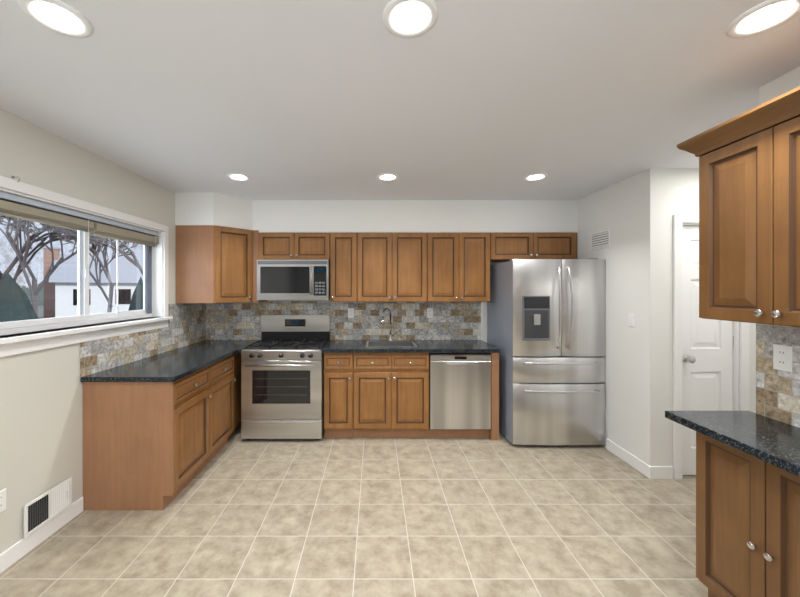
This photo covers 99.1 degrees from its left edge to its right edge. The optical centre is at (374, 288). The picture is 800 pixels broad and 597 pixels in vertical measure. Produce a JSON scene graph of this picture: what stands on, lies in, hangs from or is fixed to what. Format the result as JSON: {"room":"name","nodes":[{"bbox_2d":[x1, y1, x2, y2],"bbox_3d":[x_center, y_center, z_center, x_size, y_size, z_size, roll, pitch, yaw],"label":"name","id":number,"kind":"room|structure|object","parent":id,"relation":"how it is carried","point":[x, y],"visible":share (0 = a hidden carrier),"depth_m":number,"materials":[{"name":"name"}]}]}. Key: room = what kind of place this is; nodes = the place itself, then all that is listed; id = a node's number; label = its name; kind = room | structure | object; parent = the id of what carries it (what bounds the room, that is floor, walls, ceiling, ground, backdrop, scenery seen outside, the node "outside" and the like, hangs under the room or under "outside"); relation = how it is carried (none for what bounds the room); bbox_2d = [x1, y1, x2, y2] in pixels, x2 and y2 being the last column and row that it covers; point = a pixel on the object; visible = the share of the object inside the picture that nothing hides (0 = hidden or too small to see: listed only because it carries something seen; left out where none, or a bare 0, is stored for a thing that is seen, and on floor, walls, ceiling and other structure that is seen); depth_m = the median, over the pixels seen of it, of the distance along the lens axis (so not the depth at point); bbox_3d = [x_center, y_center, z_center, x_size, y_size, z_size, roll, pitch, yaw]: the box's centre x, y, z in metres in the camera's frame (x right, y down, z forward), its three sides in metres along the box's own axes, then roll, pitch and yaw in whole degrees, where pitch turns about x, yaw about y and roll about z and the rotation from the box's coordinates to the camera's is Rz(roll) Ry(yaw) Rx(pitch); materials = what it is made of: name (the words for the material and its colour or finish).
{"room":"kitchen","nodes":[
{"label":"kitchen","id":0,"kind":"room"},
{"bbox_2d":[0,108,175,553],"bbox_3d":[-2.080,0.275,1.230,0.140,2.490,5.880,0,0,0],"label":"wall","id":1,"kind":"structure","parent":0,"point":[41,391],"depth_m":2.09,"materials":[{"name":"paint"}]},
{"bbox_2d":[0,488,5,511],"bbox_3d":[-2.006,1.140,1.815,0.007,0.114,0.070,0,0,0],"label":"outlet","id":2,"kind":"object","parent":1,"relation":"attached to","point":[2,492],"visible":1,"depth_m":1.83,"materials":[{"name":"white plastic"}]},
{"bbox_2d":[24,477,71,537],"bbox_3d":[-1.988,1.323,2.080,0.012,0.185,0.300,0,0,0],"label":"air vent","id":3,"kind":"object","parent":1,"relation":"in","point":[39,511],"visible":1,"depth_m":2.06,"materials":[{"name":"white plastic"}]},
{"bbox_2d":[0,176,172,356],"bbox_3d":[-2.038,-0.120,2.473,0.145,0.970,1.665,0,0,0],"label":"window","id":4,"kind":"structure","parent":1,"relation":"in","point":[9,346],"depth_m":2.42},
{"bbox_2d":[0,230,151,335],"bbox_3d":[-2.119,-0.134,2.473,0.052,0.794,1.477,0,0,0],"label":"slider","id":5,"kind":"object","parent":4,"relation":"attached to","point":[83,317],"depth_m":2.46,"materials":[{"name":"white plastic"}]},
{"bbox_2d":[0,191,159,282],"bbox_3d":[-2.057,-0.287,2.473,0.062,0.484,1.465,0,0,0],"label":"shade","id":6,"kind":"object","parent":4,"relation":"attached to","point":[14,206],"depth_m":2.30,"materials":[{"name":"beige fabric"}]},
{"bbox_2d":[0,439,672,573],"bbox_3d":[0.840,1.470,0.830,5.700,0.100,4.800,0,0,0],"label":"baseboard","id":7,"kind":"structure","parent":1,"relation":"attached to","point":[24,546],"depth_m":2.19,"materials":[{"name":"paint"}]},
{"bbox_2d":[0,423,707,596],"bbox_3d":[0.840,1.580,1.230,6.580,0.120,6.480,0,0,0],"label":"floor","id":8,"kind":"structure","parent":0,"point":[324,517],"depth_m":2.16,"materials":[{"name":"tile"}]},
{"bbox_2d":[83,353,241,509],"bbox_3d":[-1.683,1.077,3.181,0.647,0.885,1.692,0,0,0],"label":"base cabinet","id":9,"kind":"object","parent":8,"relation":"on","point":[144,443],"visible":0.95,"depth_m":2.33,"materials":[{"name":"brown wood"}]},
{"bbox_2d":[81,340,259,381],"bbox_3d":[-1.667,0.618,3.171,0.679,0.035,1.712,0,0,0],"label":"countertop","id":10,"kind":"structure","parent":9,"relation":"on","point":[174,365],"depth_m":2.74,"materials":[{"name":"stone"}]},
{"bbox_2d":[241,315,329,439],"bbox_3d":[-0.927,0.912,3.662,0.795,1.215,0.707,0,0,0],"label":"range","id":11,"kind":"object","parent":8,"relation":"on","point":[282,374],"visible":1,"depth_m":3.37,"materials":[{"name":"grey metal"}]},
{"bbox_2d":[324,353,498,440],"bbox_3d":[0.364,1.077,3.704,1.761,0.885,0.647,0,0,0],"label":"base cabinet","id":12,"kind":"object","parent":8,"relation":"on","point":[367,395],"visible":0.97,"depth_m":3.41,"materials":[{"name":"brown wood"}]},
{"bbox_2d":[322,340,500,352],"bbox_3d":[0.362,0.618,3.708,1.779,0.035,0.637,0,0,0],"label":"countertop","id":13,"kind":"structure","parent":12,"relation":"on","point":[333,346],"depth_m":3.49,"materials":[{"name":"stone"}]},
{"bbox_2d":[382,308,396,340],"bbox_3d":[0.146,0.407,3.908,0.188,0.386,0.118,0,0,-21],"label":"gooseneck faucet","id":14,"kind":"object","parent":13,"relation":"on","point":[388,309],"visible":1,"depth_m":3.93,"materials":[{"name":"silver metal"}]},
{"bbox_2d":[366,341,416,346],"bbox_3d":[0.170,0.711,3.715,0.532,0.229,0.402,0,0,0],"label":"sink basin","id":15,"kind":"object","parent":13,"relation":"in","point":[368,343],"visible":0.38,"depth_m":3.89,"materials":[{"name":"silver metal"}]},
{"bbox_2d":[429,353,490,429],"bbox_3d":[0.857,1.089,3.690,0.608,0.861,0.640,0,0,0],"label":"dishwasher","id":16,"kind":"object","parent":8,"relation":"on","point":[459,383],"visible":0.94,"depth_m":3.40,"materials":[{"name":"grey metal"}]},
{"bbox_2d":[488,258,604,444],"bbox_3d":[1.762,0.612,3.582,0.884,1.817,0.836,0,0,0],"label":"refrigerator","id":17,"kind":"object","parent":8,"relation":"on","point":[546,317],"visible":1,"depth_m":3.24,"materials":[{"name":"grey metal"}]},
{"bbox_2d":[696,431,799,596],"bbox_3d":[1.689,1.077,1.061,0.316,0.885,1.198,0,0,0],"label":"base cabinet","id":18,"kind":"object","parent":8,"relation":"on","point":[748,507],"visible":0.96,"depth_m":1.44,"materials":[{"name":"brown wood"}]},
{"bbox_2d":[665,411,799,476],"bbox_3d":[1.639,0.618,1.030,0.417,0.035,1.300,0,0,0],"label":"countertop","id":19,"kind":"structure","parent":18,"relation":"on","point":[774,442],"depth_m":1.43,"materials":[{"name":"stone"}]},
{"bbox_2d":[268,262,502,342],"bbox_3d":[0.170,0.275,4.100,4.360,2.490,0.140,0,0,0],"label":"wall","id":20,"kind":"structure","parent":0,"point":[484,305],"depth_m":4.03,"materials":[{"name":"white paint"}]},
{"bbox_2d":[80,301,480,376],"bbox_3d":[-0.378,0.373,3.171,3.259,0.454,1.712,0,0,0],"label":"backsplash","id":21,"kind":"structure","parent":20,"relation":"attached to","point":[191,323],"depth_m":4.02,"materials":[{"name":"multicoloured stone"}]},
{"bbox_2d":[348,308,353,317],"bbox_3d":[-0.284,0.284,4.013,0.070,0.114,0.007,0,0,0],"label":"outlet","id":22,"kind":"object","parent":21,"relation":"attached to","point":[350,310],"visible":1,"depth_m":4.01,"materials":[{"name":"white plastic"}]},
{"bbox_2d":[427,308,432,317],"bbox_3d":[0.650,0.284,4.013,0.070,0.114,0.007,0,0,0],"label":"outlet","id":23,"kind":"object","parent":21,"relation":"attached to","point":[429,310],"visible":1,"depth_m":4.01,"materials":[{"name":"white plastic"}]},
{"bbox_2d":[176,225,576,302],"bbox_3d":[0.101,-0.248,3.721,4.213,0.784,0.610,0,0,0],"label":"upper cabinet","id":24,"kind":"object","parent":20,"relation":"attached to","point":[215,264],"visible":0.98,"depth_m":3.69,"materials":[{"name":"brown wood"}]},
{"bbox_2d":[257,260,329,299],"bbox_3d":[-0.878,-0.097,3.802,0.763,0.433,0.451,0,0,0],"label":"microwave","id":25,"kind":"object","parent":24,"relation":"attached to","point":[276,279],"visible":0.98,"depth_m":3.62,"materials":[{"name":"grey metal"}]},
{"bbox_2d":[0,0,799,199],"bbox_3d":[0.840,-1.030,1.230,6.580,0.120,6.480,0,0,0],"label":"ceiling","id":26,"kind":"structure","parent":0,"point":[302,99],"depth_m":1.66,"materials":[{"name":"paint"}]},
{"bbox_2d":[18,0,92,37],"bbox_3d":[-1.130,-0.967,1.210,0.196,0.007,0.196,0,0,0],"label":"recessed light","id":27,"kind":"object","parent":26,"relation":"in","point":[57,16],"visible":1,"depth_m":1.21,"materials":[{"name":"paint"}]},
{"bbox_2d":[226,173,250,180],"bbox_3d":[-1.180,-0.967,2.945,0.196,0.007,0.196,0,0,0],"label":"recessed light","id":28,"kind":"object","parent":26,"relation":"in","point":[234,176],"visible":1,"depth_m":2.94,"materials":[{"name":"paint"}]},
{"bbox_2d":[175,193,577,232],"bbox_3d":[0.100,-0.794,3.725,4.220,0.353,0.610,0,0,0],"label":"soffit","id":29,"kind":"structure","parent":26,"relation":"attached to","point":[265,216],"depth_m":3.71,"materials":[{"name":"white paint"}]},
{"bbox_2d":[376,173,398,180],"bbox_3d":[0.110,-0.967,2.945,0.196,0.007,0.196,0,0,0],"label":"recessed light","id":30,"kind":"object","parent":26,"relation":"in","point":[385,176],"visible":1,"depth_m":2.94,"materials":[{"name":"paint"}]},
{"bbox_2d":[383,0,437,37],"bbox_3d":[0.125,-0.967,1.210,0.196,0.007,0.196,0,0,0],"label":"recessed light","id":31,"kind":"object","parent":26,"relation":"in","point":[401,18],"visible":1,"depth_m":1.21,"materials":[{"name":"paint"}]},
{"bbox_2d":[523,173,547,180],"bbox_3d":[1.390,-0.967,2.945,0.196,0.007,0.196,0,0,0],"label":"recessed light","id":32,"kind":"object","parent":26,"relation":"in","point":[538,176],"visible":1,"depth_m":2.94,"materials":[{"name":"paint"}]},
{"bbox_2d":[726,0,799,37],"bbox_3d":[1.390,-0.967,1.210,0.196,0.007,0.196,0,0,0],"label":"recessed light","id":33,"kind":"object","parent":26,"relation":"in","point":[769,14],"visible":1,"depth_m":1.21,"materials":[{"name":"paint"}]},
{"bbox_2d":[577,173,638,458],"bbox_3d":[2.280,0.275,3.440,0.140,2.490,1.180,0,0,0],"label":"wall","id":34,"kind":"structure","parent":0,"point":[615,207],"depth_m":3.07,"materials":[{"name":"white paint"}]},
{"bbox_2d":[590,229,609,249],"bbox_3d":[2.205,-0.480,3.335,0.008,0.170,0.290,0,0,0],"label":"air vent","id":35,"kind":"object","parent":34,"relation":"in","point":[601,239],"visible":1,"depth_m":3.33,"materials":[{"name":"white plastic"}]},
{"bbox_2d":[628,313,634,326],"bbox_3d":[2.204,0.267,2.924,0.009,0.114,0.070,0,0,0],"label":"switch plate","id":36,"kind":"object","parent":34,"relation":"attached to","point":[631,317],"visible":1,"depth_m":2.92,"materials":[{"name":"white plastic"}]},
{"bbox_2d":[639,168,755,465],"bbox_3d":[3.020,0.275,2.790,1.620,2.490,0.120,0,0,0],"label":"wall","id":37,"kind":"structure","parent":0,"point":[664,193],"depth_m":2.73,"materials":[{"name":"white paint"}]},
{"bbox_2d":[673,215,749,478],"bbox_3d":[2.690,0.463,2.771,0.600,2.115,0.118,0,0,0],"label":"door frame","id":38,"kind":"structure","parent":37,"relation":"in","point":[679,221],"depth_m":2.71,"materials":[{"name":"white wood"}]},
{"bbox_2d":[682,226,733,474],"bbox_3d":[2.696,0.498,2.750,0.451,2.027,0.110,0,0,0],"label":"door","id":39,"kind":"structure","parent":0,"point":[707,344],"depth_m":2.77,"materials":[{"name":"white wood"}]},
{"bbox_2d":[759,66,799,104],"bbox_3d":[2.840,0.275,-0.035,1.980,2.490,3.350,0,0,0],"label":"wall","id":40,"kind":"structure","parent":0,"point":[789,81],"depth_m":1.55,"materials":[{"name":"white paint"}]},
{"bbox_2d":[677,86,799,326],"bbox_3d":[1.665,-0.284,0.729,0.365,0.848,1.883,0,0,0],"label":"upper cabinet","id":41,"kind":"object","parent":40,"relation":"attached to","point":[749,162],"visible":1,"depth_m":1.39,"materials":[{"name":"brown wood"}]},
{"bbox_2d":[756,323,799,427],"bbox_3d":[1.842,0.371,1.010,0.010,0.458,1.260,0,0,0],"label":"backsplash","id":42,"kind":"structure","parent":40,"relation":"attached to","point":[777,391],"depth_m":1.56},
{"bbox_2d":[773,344,792,371],"bbox_3d":[1.833,0.310,1.530,0.007,0.114,0.070,0,0,0],"label":"outlet","id":43,"kind":"object","parent":42,"relation":"attached to","point":[782,354],"visible":1,"depth_m":1.52,"materials":[{"name":"white plastic"}]},
{"label":"outside","id":44,"kind":"structure","parent":0,"visible":0},
{"bbox_2d":[0,215,142,304],"bbox_3d":[-44.086,-15.480,54.373,93.211,46.000,75.576,0,0,0],"label":"sky","id":45,"kind":"structure","parent":44,"point":[7,254],"depth_m":49.54,"materials":[{"name":"white"}]},
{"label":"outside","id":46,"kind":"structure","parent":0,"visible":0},
{"bbox_2d":[38,305,43,318],"bbox_3d":[-23.051,2.420,28.429,135.282,0.001,127.464,0,0,0],"label":"ground","id":47,"kind":"structure","parent":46,"point":[40,307],"depth_m":36.57,"materials":[{"name":"grey"}]},
{"bbox_2d":[0,215,142,321],"bbox_3d":[-12.650,-1.929,14.092,13.610,8.700,6.305,0,0,-22],"label":"trees","id":48,"kind":"object","parent":47,"relation":"on","point":[15,305],"visible":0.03,"depth_m":13.26,"materials":[{"name":"grey plant"}]},
{"bbox_2d":[31,247,142,317],"bbox_3d":[-22.611,-0.890,32.256,11.714,6.600,20.437,0,0,-19],"label":"house","id":49,"kind":"structure","parent":47,"relation":"on","point":[60,289],"depth_m":24.35,"materials":[{"name":"white"}]}
]}

